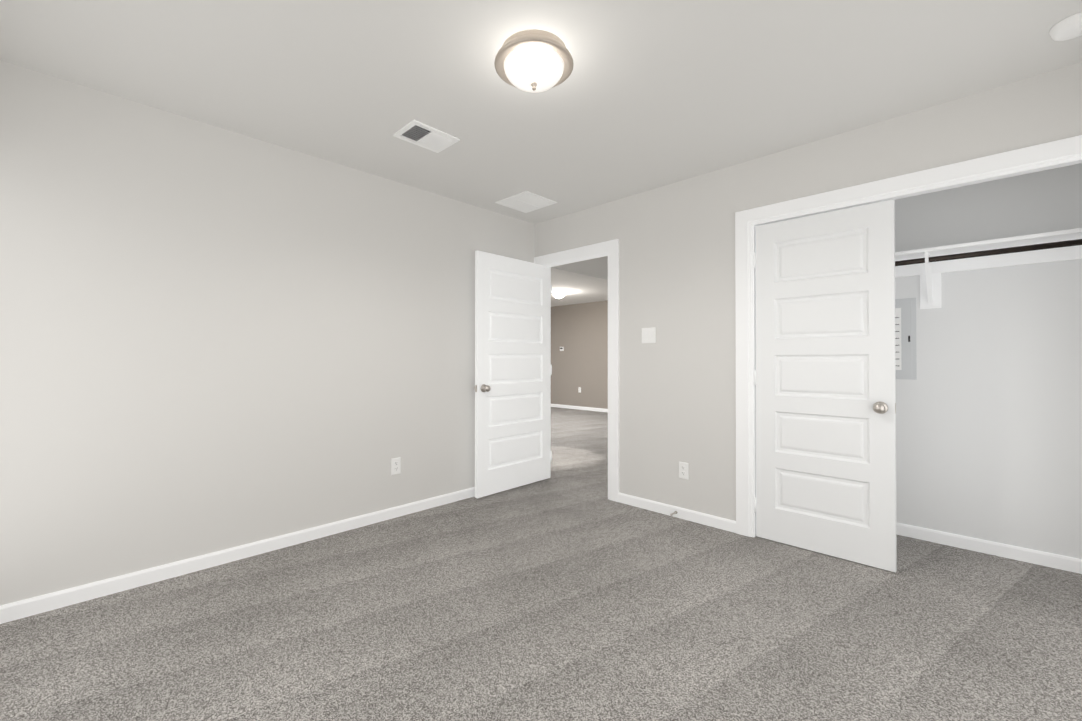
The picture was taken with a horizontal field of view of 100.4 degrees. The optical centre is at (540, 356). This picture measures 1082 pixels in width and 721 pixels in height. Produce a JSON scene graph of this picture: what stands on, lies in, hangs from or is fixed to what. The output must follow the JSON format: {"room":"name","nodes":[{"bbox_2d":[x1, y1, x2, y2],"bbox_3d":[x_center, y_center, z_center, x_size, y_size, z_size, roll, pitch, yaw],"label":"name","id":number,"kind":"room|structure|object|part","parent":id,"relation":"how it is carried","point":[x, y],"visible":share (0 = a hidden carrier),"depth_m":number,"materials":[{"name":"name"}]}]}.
{"room":"empty bedroom","nodes":[
{"label":"empty bedroom","id":0,"kind":"room"},
{"bbox_2d":[0,60,607,605],"bbox_3d":[-0.577,-0.045,3.842,0.120,2.440,5.870,0,-1,44],"label":"wall","id":1,"kind":"structure","parent":0,"point":[214,338],"depth_m":2.46,"materials":[{"name":"white paint"}]},
{"bbox_2d":[0,487,474,623],"bbox_3d":[-1.272,1.126,3.022,0.014,0.082,3.500,0,-1,44],"label":"baseboard","id":2,"kind":"structure","parent":1,"relation":"attached to","point":[13,611],"depth_m":2.43,"materials":[{"name":"white paint"}]},
{"bbox_2d":[391,457,400,474],"bbox_3d":[-1.047,0.794,3.260,0.009,0.117,0.072,0,-1,44],"label":"electrical outlet","id":3,"kind":"object","parent":1,"relation":"attached to","point":[395,465],"visible":1,"depth_m":3.26,"materials":[{"name":"white plastic"}]},
{"bbox_2d":[0,407,1081,720],"bbox_3d":[-0.343,1.236,5.606,9.740,0.108,8.740,0,-1,44],"label":"floor","id":4,"kind":"structure","parent":0,"point":[568,589],"depth_m":1.89,"materials":[{"name":"carpet"}]},
{"bbox_2d":[0,0,1081,306],"bbox_3d":[-0.341,-1.300,5.627,9.740,0.100,8.740,0,-1,44],"label":"ceiling","id":5,"kind":"structure","parent":0,"point":[648,94],"depth_m":2.03,"materials":[{"name":"white paint"}]},
{"bbox_2d":[393,120,459,152],"bbox_3d":[-0.664,-1.271,2.619,0.232,0.014,0.300,0,-1,44],"label":"ceiling vent","id":6,"kind":"object","parent":5,"relation":"in","point":[418,133],"visible":1,"depth_m":2.61,"materials":[{"name":"white plastic"}]},
{"bbox_2d":[495,191,556,212],"bbox_3d":[-0.123,-1.263,3.704,0.365,0.007,0.350,0,-1,44],"label":"ceiling vent","id":7,"kind":"object","parent":5,"relation":"in","point":[525,201],"visible":1,"depth_m":3.69,"materials":[{"name":"white plastic"}]},
{"bbox_2d":[494,29,573,91],"bbox_3d":[-0.029,-1.202,1.903,0.333,0.159,0.333,0,-1,44],"label":"light","id":8,"kind":"object","parent":5,"relation":"attached to","point":[533,60],"visible":1,"depth_m":1.82,"materials":[{"name":"white glass"}]},
{"bbox_3d":[-0.029,-1.173,1.903,0.254,0.103,0.254,0,-1,44],"label":"lamp shade","id":9,"kind":"part","parent":8,"relation":"part of","materials":[{"name":"white glass"}]},
{"bbox_2d":[552,291,566,297],"bbox_3d":[0.341,-1.152,8.562,0.303,0.147,0.303,0,-1,44],"label":"hall light","id":10,"kind":"object","parent":5,"relation":"attached to","point":[558,294],"visible":0.98,"depth_m":8.47,"materials":[{"name":"white glass"}]},
{"bbox_3d":[0.341,-1.127,8.562,0.231,0.096,0.231,0,-1,44],"label":"lamp shade","id":11,"kind":"part","parent":10,"relation":"part of","materials":[{"name":"white glass"}]},
{"bbox_2d":[1049,12,1081,40],"bbox_3d":[2.052,-1.260,1.728,0.138,0.040,0.138,0,-1,44],"label":"smoke detector","id":12,"kind":"object","parent":5,"relation":"attached to","point":[1069,27],"visible":1,"depth_m":1.73,"materials":[{"name":"white plastic"}]},
{"bbox_2d":[551,301,607,408],"bbox_3d":[1.754,0.004,9.590,7.200,2.440,0.120,0,-1,44],"label":"wall","id":13,"kind":"structure","parent":0,"point":[579,333],"depth_m":10.33,"materials":[{"name":"beige paint"}]},
{"bbox_2d":[551,404,607,411],"bbox_3d":[1.635,1.183,9.602,7.000,0.082,0.014,0,-1,44],"label":"baseboard","id":14,"kind":"structure","parent":13,"relation":"attached to","point":[580,408],"depth_m":10.32,"materials":[{"name":"white paint"}]},
{"bbox_2d":[535,62,1081,520],"bbox_3d":[-0.867,-0.035,5.164,9.620,2.440,0.120,0,-1,44],"label":"wall","id":15,"kind":"structure","parent":0,"point":[677,380],"depth_m":3.12,"materials":[{"name":"white paint"}]},
{"bbox_2d":[474,251,551,497],"bbox_3d":[-0.219,0.146,3.960,0.175,1.993,0.890,0,-1,43],"label":"bedroom door","id":16,"kind":"structure","parent":15,"relation":"in","point":[512,387],"depth_m":3.90,"materials":[{"name":"white paint"}]},
{"bbox_3d":[-0.490,0.260,3.670,0.175,0.067,0.097,0,-1,43],"label":"knob","id":17,"kind":"part","parent":16,"relation":"part of","materials":[{"name":"silver metal"}]},
{"bbox_3d":[0.086,0.155,4.276,0.042,1.671,0.012,0,-1,43],"label":"bedroom door hinge","id":18,"kind":"part","parent":16,"relation":"part of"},
{"bbox_2d":[534,239,618,501],"bbox_3d":[0.279,0.118,3.950,0.953,2.117,0.018,0,-1,44],"label":"door frame","id":19,"kind":"structure","parent":15,"relation":"attached to","point":[610,249],"depth_m":3.65,"materials":[{"name":"white paint"}]},
{"bbox_2d":[642,327,655,342],"bbox_3d":[0.816,-0.159,3.434,0.118,0.118,0.013,0,-1,44],"label":"light switch","id":20,"kind":"object","parent":15,"relation":"attached to","point":[648,335],"visible":1,"depth_m":3.43,"materials":[{"name":"white plastic"}]},
{"bbox_2d":[618,493,735,532],"bbox_3d":[0.954,1.130,3.287,0.929,0.082,0.014,0,-1,44],"label":"baseboard","id":21,"kind":"structure","parent":15,"relation":"attached to","point":[697,517],"depth_m":3.23,"materials":[{"name":"white paint"}]},
{"bbox_2d":[679,462,688,479],"bbox_3d":[1.020,0.819,3.229,0.072,0.117,0.009,0,-1,44],"label":"electrical outlet","id":22,"kind":"object","parent":15,"relation":"attached to","point":[683,470],"visible":1,"depth_m":3.23,"materials":[{"name":"white plastic"}]},
{"bbox_2d":[753,252,755,511],"bbox_3d":[1.385,0.165,2.908,0.012,1.668,0.045,0,-1,44],"label":"closet door hinge","id":23,"kind":"object","parent":15,"relation":"attached to","point":[754,260],"visible":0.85,"depth_m":2.89,"materials":[{"name":"white paint"}]},
{"bbox_2d":[755,199,896,572],"bbox_3d":[1.621,0.157,2.636,0.708,1.990,0.105,0,-1,44],"label":"closet door","id":24,"kind":"structure","parent":15,"relation":"in","point":[825,397],"depth_m":2.62,"materials":[{"name":"white paint"}]},
{"bbox_3d":[1.838,0.278,2.420,0.097,0.067,0.098,0,-1,44],"label":"knob","id":25,"kind":"part","parent":24,"relation":"part of","materials":[{"name":"silver metal"}]},
{"bbox_2d":[735,135,1081,536],"bbox_3d":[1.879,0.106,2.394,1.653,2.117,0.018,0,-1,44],"label":"trim","id":26,"kind":"structure","parent":15,"relation":"attached to","point":[1062,151],"depth_m":2.76,"materials":[{"name":"white paint"}]},
{"bbox_2d":[894,163,1081,558],"bbox_3d":[2.137,-0.048,3.231,2.620,2.440,0.120,0,-1,44],"label":"wall","id":27,"kind":"structure","parent":0,"point":[989,424],"depth_m":2.63,"materials":[{"name":"white paint"}]},
{"bbox_2d":[895,298,916,379],"bbox_3d":[2.271,-0.112,3.006,0.357,0.525,0.016,0,-1,44],"label":"electrical panel","id":28,"kind":"object","parent":27,"relation":"attached to","point":[905,338],"visible":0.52,"depth_m":2.92,"materials":[{"name":"grey paint"}]},
{"bbox_2d":[895,228,1081,308],"bbox_3d":[2.204,-0.464,2.873,2.023,0.326,0.306,0,-1,44],"label":"closet shelf","id":29,"kind":"object","parent":27,"relation":"attached to","point":[929,266],"visible":0.46,"depth_m":2.58,"materials":[{"name":"white paint"}]},
{"bbox_3d":[2.129,-0.566,2.797,1.976,0.031,0.031,0,-1,44],"label":"closet hanging rail","id":30,"kind":"part","parent":29,"relation":"part of","materials":[{"name":"brown metal"}]},
{"bbox_2d":[896,522,1081,573],"bbox_3d":[2.103,1.127,2.758,2.020,0.082,0.590,0,-1,44],"label":"baseboard","id":31,"kind":"structure","parent":27,"relation":"attached to","point":[1061,562],"depth_m":2.63,"materials":[{"name":"white paint"}]}
]}

